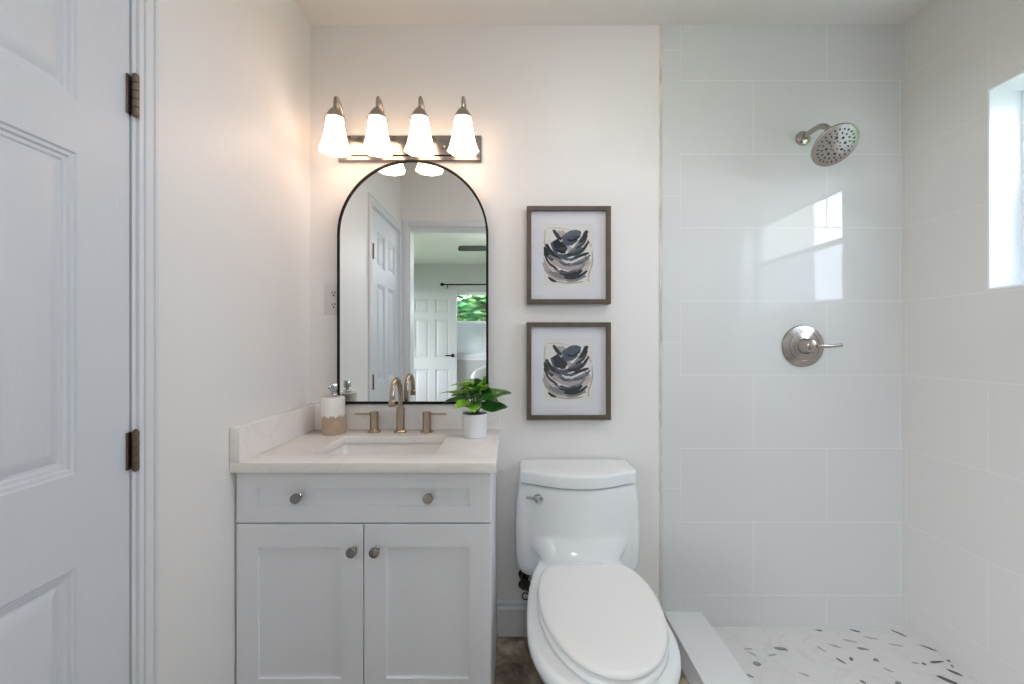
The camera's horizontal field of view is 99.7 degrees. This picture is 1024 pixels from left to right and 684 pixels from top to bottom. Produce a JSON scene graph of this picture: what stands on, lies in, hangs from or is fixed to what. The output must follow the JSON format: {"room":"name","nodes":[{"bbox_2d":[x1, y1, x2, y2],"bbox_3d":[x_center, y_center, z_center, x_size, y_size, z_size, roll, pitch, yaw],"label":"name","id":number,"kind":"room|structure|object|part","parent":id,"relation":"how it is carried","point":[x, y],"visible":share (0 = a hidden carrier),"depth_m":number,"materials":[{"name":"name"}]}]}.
{"room":"bathroom","nodes":[
{"label":"bathroom","id":0,"kind":"room"},
{"bbox_2d":[159,0,309,683],"bbox_3d":[-0.902,-0.052,1.021,0.120,2.538,1.762,0,0,0],"label":"wall","id":1,"kind":"structure","parent":0,"point":[234,75],"depth_m":1.24,"materials":[{"name":"white paint"}]},
{"bbox_2d":[0,0,139,683],"bbox_3d":[-0.852,0.199,0.638,0.054,2.020,0.647,0,0,0],"label":"door","id":2,"kind":"structure","parent":1,"relation":"in","point":[68,93],"depth_m":0.82,"materials":[{"name":"white paint"}]},
{"bbox_2d":[129,0,135,683],"bbox_3d":[-0.901,0.197,0.635,0.121,2.040,0.660,0,0,0],"label":"trim","id":3,"kind":"structure","parent":1,"relation":"attached to","point":[132,3],"depth_m":0.96,"materials":[{"name":"white paint"}]},
{"bbox_2d":[136,0,158,683],"bbox_3d":[-0.836,0.171,0.645,0.013,2.092,0.743,0,0,0],"label":"trim","id":4,"kind":"structure","parent":1,"relation":"attached to","point":[147,11],"depth_m":0.99,"materials":[{"name":"white paint"}]},
{"bbox_2d":[310,25,659,607],"bbox_3d":[0.402,-0.052,1.852,2.727,2.538,0.100,0,0,0],"label":"wall","id":5,"kind":"structure","parent":0,"point":[563,115],"depth_m":1.80,"materials":[{"name":"white paint"}]},
{"bbox_2d":[324,284,336,314],"bbox_3d":[-0.741,-0.176,1.798,0.080,0.129,0.009,0,0,0],"label":"wall outlet","id":6,"kind":"object","parent":5,"relation":"attached to","point":[330,290],"visible":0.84,"depth_m":1.80,"materials":[{"name":"white plastic"}]},
{"bbox_2d":[330,301,336,308],"bbox_3d":[-0.741,-0.152,1.795,0.033,0.033,0.003,0,0,0],"label":"receptacle","id":7,"kind":"object","parent":6,"relation":"attached to","point":[333,304],"depth_m":1.79,"materials":[{"name":"grey plastic"}]},
{"bbox_2d":[330,290,336,297],"bbox_3d":[-0.741,-0.201,1.795,0.033,0.033,0.003,0,0,0],"label":"receptacle","id":8,"kind":"object","parent":6,"relation":"attached to","point":[333,293],"depth_m":1.79,"materials":[{"name":"grey plastic"}]},
{"bbox_2d":[318,96,480,161],"bbox_3d":[-0.438,-0.851,1.707,0.622,0.221,0.190,0,0,0],"label":"vanity light","id":9,"kind":"object","parent":5,"relation":"attached to","point":[376,145],"visible":1,"depth_m":1.67,"materials":[{"name":"white glass"}]},
{"bbox_3d":[-0.686,-0.809,1.675,0.116,0.136,0.116,0,0,-22],"label":"lamp shade","id":10,"kind":"part","parent":9,"relation":"part of","materials":[{"name":"white glass"}]},
{"bbox_3d":[-0.686,-0.885,1.723,0.038,0.153,0.111,0,0,0],"label":"arm","id":11,"kind":"part","parent":9,"relation":"part of","materials":[{"name":"silver metal"}]},
{"bbox_3d":[-0.522,-0.809,1.675,0.116,0.136,0.116,0,0,-22],"label":"lamp shade","id":12,"kind":"part","parent":9,"relation":"part of","materials":[{"name":"white glass"}]},
{"bbox_3d":[-0.522,-0.885,1.723,0.038,0.153,0.111,0,0,0],"label":"arm","id":13,"kind":"part","parent":9,"relation":"part of","materials":[{"name":"silver metal"}]},
{"bbox_3d":[-0.424,-0.802,1.789,0.592,0.107,0.026,0,0,0],"label":"plate","id":14,"kind":"part","parent":9,"relation":"part of","materials":[{"name":"silver metal"}]},
{"bbox_3d":[-0.357,-0.809,1.675,0.116,0.136,0.116,0,0,-22],"label":"lamp shade","id":15,"kind":"part","parent":9,"relation":"part of","materials":[{"name":"white glass"}]},
{"bbox_3d":[-0.357,-0.885,1.723,0.038,0.153,0.111,0,0,0],"label":"arm","id":16,"kind":"part","parent":9,"relation":"part of","materials":[{"name":"silver metal"}]},
{"bbox_3d":[-0.190,-0.809,1.675,0.116,0.136,0.116,0,0,22],"label":"lamp shade","id":17,"kind":"part","parent":9,"relation":"part of","materials":[{"name":"white glass"}]},
{"bbox_3d":[-0.190,-0.885,1.723,0.038,0.153,0.111,0,0,0],"label":"arm","id":18,"kind":"part","parent":9,"relation":"part of","materials":[{"name":"silver metal"}]},
{"bbox_2d":[337,160,488,403],"bbox_3d":[-0.406,-0.247,1.780,0.618,0.998,0.028,0,0,0],"label":"wall mirror","id":19,"kind":"object","parent":5,"relation":"attached to","point":[413,238],"visible":0.99,"depth_m":1.77,"materials":[{"name":"black mirror"}]},
{"bbox_2d":[518,570,529,599],"bbox_3d":[0.076,0.968,1.758,0.102,0.149,0.087,0,0,0],"label":"water supply valve","id":20,"kind":"object","parent":5,"relation":"attached to","point":[524,583],"visible":0.46,"depth_m":1.72,"materials":[{"name":"metal"}]},
{"bbox_3d":[0.050,0.966,1.733,0.050,0.038,0.038,0,0,0],"label":"valve handle","id":21,"kind":"part","parent":20,"relation":"part of","materials":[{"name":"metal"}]},
{"bbox_2d":[527,206,610,303],"bbox_3d":[0.234,-0.357,1.785,0.345,0.401,0.030,0,0,0],"label":"framed picture","id":22,"kind":"object","parent":5,"relation":"attached to","point":[569,247],"visible":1,"depth_m":1.79,"materials":[{"name":"white paper"}]},
{"bbox_2d":[542,225,592,286],"bbox_3d":[0.229,-0.357,1.786,0.215,0.258,0.001,0,0,0],"label":"print","id":23,"kind":"object","parent":22,"relation":"attached to","point":[567,250],"depth_m":1.79,"materials":[{"name":"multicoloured paper"}]},
{"bbox_2d":[527,322,610,419],"bbox_3d":[0.234,0.119,1.785,0.345,0.401,0.030,0,0,0],"label":"framed picture","id":24,"kind":"object","parent":5,"relation":"attached to","point":[569,363],"visible":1,"depth_m":1.79,"materials":[{"name":"white paper"}]},
{"bbox_2d":[542,340,592,401],"bbox_3d":[0.229,0.119,1.786,0.215,0.258,0.001,0,0,0],"label":"print","id":25,"kind":"object","parent":24,"relation":"attached to","point":[567,365],"depth_m":1.79,"materials":[{"name":"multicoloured paper"}]},
{"bbox_2d":[497,596,659,636],"bbox_3d":[0.276,1.138,1.793,0.672,0.158,0.018,0,0,0],"label":"baseboard","id":26,"kind":"structure","parent":5,"relation":"attached to","point":[511,610],"depth_m":1.78,"materials":[{"name":"white paint"}]},
{"bbox_2d":[659,25,661,606],"bbox_3d":[0.620,-0.052,1.800,0.011,2.538,0.004,0,0,0],"label":"trim","id":27,"kind":"structure","parent":5,"relation":"attached to","point":[660,56],"depth_m":1.80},
{"bbox_2d":[662,24,679,611],"bbox_3d":[0.662,-0.052,1.800,0.075,2.538,0.005,0,0,0],"label":"trim","id":28,"kind":"structure","parent":5,"relation":"attached to","point":[670,33],"depth_m":1.80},
{"bbox_2d":[680,24,902,625],"bbox_3d":[1.163,-0.052,1.800,0.925,2.538,0.005,0,0,0],"label":"shower tile","id":29,"kind":"structure","parent":5,"relation":"attached to","point":[791,476],"depth_m":1.80,"materials":[{"name":"white tile"}]},
{"bbox_2d":[782,325,842,366],"bbox_3d":[1.219,0.017,1.755,0.196,0.174,0.083,0,0,0],"label":"shower valve","id":30,"kind":"object","parent":29,"relation":"attached to","point":[802,345],"visible":1,"depth_m":1.78,"materials":[{"name":"silver metal"}]},
{"bbox_3d":[1.208,0.017,1.788,0.174,0.174,0.018,0,0,0],"label":"trim plate","id":31,"kind":"part","parent":30,"relation":"part of","materials":[{"name":"silver metal"}]},
{"bbox_3d":[1.268,0.015,1.724,0.098,0.023,0.021,0,0,7],"label":"lever","id":32,"kind":"part","parent":30,"relation":"part of","materials":[{"name":"silver metal"}]},
{"bbox_2d":[795,122,859,166],"bbox_3d":[1.196,-0.774,1.669,0.158,0.205,0.255,0,0,0],"label":"shower","id":33,"kind":"object","parent":29,"relation":"attached to","point":[837,142],"visible":1,"depth_m":1.60,"materials":[{"name":"silver metal"}]},
{"bbox_3d":[1.207,-0.823,1.712,0.024,0.075,0.169,0,0,0],"label":"shower arm","id":34,"kind":"part","parent":33,"relation":"part of","materials":[{"name":"silver metal"}]},
{"bbox_2d":[294,0,931,24],"bbox_3d":[0.402,-1.371,1.021,2.727,0.100,1.762,0,0,0],"label":"ceiling","id":35,"kind":"structure","parent":0,"point":[316,12],"depth_m":1.73,"materials":[{"name":"white paint"}]},
{"bbox_2d":[494,626,980,683],"bbox_3d":[0.402,1.250,1.021,2.727,0.135,1.762,0,0,0],"label":"floor","id":36,"kind":"structure","parent":0,"point":[766,654],"depth_m":1.63,"materials":[{"name":"tile"}]},
{"bbox_2d":[236,467,496,683],"bbox_3d":[-0.450,0.803,1.532,0.774,0.827,0.507,0,0,0],"label":"vanity cabinet","id":37,"kind":"object","parent":36,"relation":"on","point":[342,578],"visible":0.99,"depth_m":1.31,"materials":[{"name":"white paint"}]},
{"bbox_3d":[-0.648,0.469,1.301,0.030,0.030,0.032,0,0,0],"label":"knob","id":38,"kind":"part","parent":37,"relation":"part of","materials":[{"name":"silver metal"}]},
{"bbox_3d":[-0.644,0.823,1.319,0.385,0.539,0.019,0,0,0],"label":"door","id":39,"kind":"part","parent":37,"relation":"part of","materials":[{"name":"white paint"}]},
{"bbox_3d":[-0.479,0.627,1.294,0.030,0.030,0.032,0,0,0],"label":"knob","id":40,"kind":"part","parent":37,"relation":"part of","materials":[{"name":"silver metal"}]},
{"bbox_3d":[-0.450,0.472,1.319,0.772,0.154,0.019,0,0,0],"label":"drawer","id":41,"kind":"part","parent":37,"relation":"part of","materials":[{"name":"white paint"}]},
{"bbox_2d":[230,403,499,472],"bbox_3d":[-0.445,0.323,1.543,0.793,0.134,0.516,0,0,0],"label":"countertop","id":42,"kind":"structure","parent":37,"relation":"on","point":[289,441],"depth_m":1.47,"materials":[{"name":"white stone"}]},
{"bbox_2d":[321,383,344,435],"bbox_3d":[-0.703,0.262,1.700,0.087,0.197,0.087,0,0,0],"label":"soap dispenser","id":43,"kind":"object","parent":42,"relation":"on","point":[333,405],"visible":1,"depth_m":1.67,"materials":[{"name":"ceramic"}]},
{"bbox_2d":[329,444,440,453],"bbox_3d":[-0.445,0.463,1.522,0.450,0.144,0.325,0,0,0],"label":"sink","id":44,"kind":"object","parent":42,"relation":"in","point":[345,448],"visible":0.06,"depth_m":1.66,"materials":[{"name":"white ceramic"}]},
{"bbox_2d":[354,377,446,433],"bbox_3d":[-0.445,0.248,1.670,0.366,0.225,0.162,0,0,0],"label":"bathroom faucet","id":45,"kind":"object","parent":42,"relation":"on","point":[400,410],"visible":1,"depth_m":1.71,"materials":[{"name":"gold metal"}]},
{"bbox_3d":[-0.595,0.287,1.725,0.066,0.007,0.012,0,0,0],"label":"lever","id":46,"kind":"part","parent":45,"relation":"part of","materials":[{"name":"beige metal"}]},
{"bbox_3d":[-0.550,0.319,1.725,0.052,0.082,0.052,0,0,0],"label":"handle","id":47,"kind":"part","parent":45,"relation":"part of","materials":[{"name":"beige metal"}]},
{"bbox_3d":[-0.445,0.248,1.670,0.052,0.225,0.162,0,0,0],"label":"spout","id":48,"kind":"part","parent":45,"relation":"part of","materials":[{"name":"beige metal"}]},
{"bbox_3d":[-0.340,0.319,1.725,0.052,0.082,0.052,0,0,0],"label":"handle","id":49,"kind":"part","parent":45,"relation":"part of","materials":[{"name":"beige metal"}]},
{"bbox_3d":[-0.295,0.287,1.725,0.066,0.007,0.012,0,0,0],"label":"lever","id":50,"kind":"part","parent":45,"relation":"part of","materials":[{"name":"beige metal"}]},
{"bbox_2d":[440,380,511,438],"bbox_3d":[-0.138,0.252,1.644,0.279,0.216,0.174,0,0,0],"label":"potted plant","id":51,"kind":"object","parent":42,"relation":"on","point":[474,422],"visible":1,"depth_m":1.63,"materials":[{"name":"green plant"}]},
{"bbox_3d":[-0.143,0.316,1.648,0.097,0.089,0.097,0,0,0],"label":"pot","id":52,"kind":"part","parent":51,"relation":"part of","materials":[{"name":"white ceramic"}]},
{"bbox_3d":[-0.410,0.627,1.294,0.030,0.030,0.032,0,0,0],"label":"knob","id":53,"kind":"part","parent":37,"relation":"part of","materials":[{"name":"silver metal"}]},
{"bbox_3d":[-0.252,0.469,1.301,0.030,0.030,0.032,0,0,0],"label":"knob","id":54,"kind":"part","parent":37,"relation":"part of","materials":[{"name":"silver metal"}]},
{"bbox_3d":[-0.256,0.823,1.319,0.384,0.539,0.019,0,0,0],"label":"door","id":55,"kind":"part","parent":37,"relation":"part of","materials":[{"name":"white paint"}]},
{"bbox_2d":[515,459,680,683],"bbox_3d":[0.253,0.850,1.381,0.479,0.734,0.811,0,0,0],"label":"toilet","id":56,"kind":"object","parent":36,"relation":"on","point":[592,618],"visible":1,"depth_m":1.42,"materials":[{"name":"white ceramic"}]},
{"bbox_3d":[0.085,0.585,1.608,0.068,0.038,0.029,0,0,0],"label":"flush lever","id":57,"kind":"part","parent":56,"relation":"part of","materials":[{"name":"silver metal"}]},
{"bbox_3d":[0.253,0.516,1.673,0.445,0.066,0.229,0,0,0],"label":"tank lid","id":58,"kind":"part","parent":56,"relation":"part of","materials":[{"name":"white ceramic"}]},
{"bbox_3d":[0.261,0.803,1.255,0.368,0.021,0.512,0,0,0],"label":"seat","id":59,"kind":"part","parent":56,"relation":"part of","materials":[{"name":"white plastic"}]},
{"bbox_3d":[0.261,0.779,1.255,0.362,0.022,0.508,0,0,0],"label":"lid","id":60,"kind":"part","parent":56,"relation":"part of","materials":[{"name":"white plastic"}]},
{"bbox_2d":[664,611,751,683],"bbox_3d":[0.710,1.168,1.029,0.159,0.098,1.536,0,0,0],"label":"shower curb","id":61,"kind":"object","parent":36,"relation":"on","point":[705,658],"depth_m":1.57,"materials":[{"name":"white stone"}]},
{"bbox_2d":[903,0,1023,683],"bbox_3d":[1.700,-0.052,1.021,0.150,2.538,1.762,0,0,0],"label":"wall","id":62,"kind":"structure","parent":0,"point":[963,340],"depth_m":1.57,"materials":[{"name":"tile"}]},
{"bbox_2d":[988,71,1023,289],"bbox_3d":[1.679,-0.519,0.993,0.109,0.683,0.965,0,0,0],"label":"window","id":63,"kind":"structure","parent":62,"relation":"attached to","point":[1005,98],"depth_m":1.47,"materials":[{"name":"white plastic"}]},
{"bbox_2d":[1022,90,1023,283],"bbox_3d":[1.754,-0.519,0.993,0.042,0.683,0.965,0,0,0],"label":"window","id":64,"kind":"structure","parent":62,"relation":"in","point":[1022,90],"depth_m":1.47,"materials":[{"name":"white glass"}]}
]}

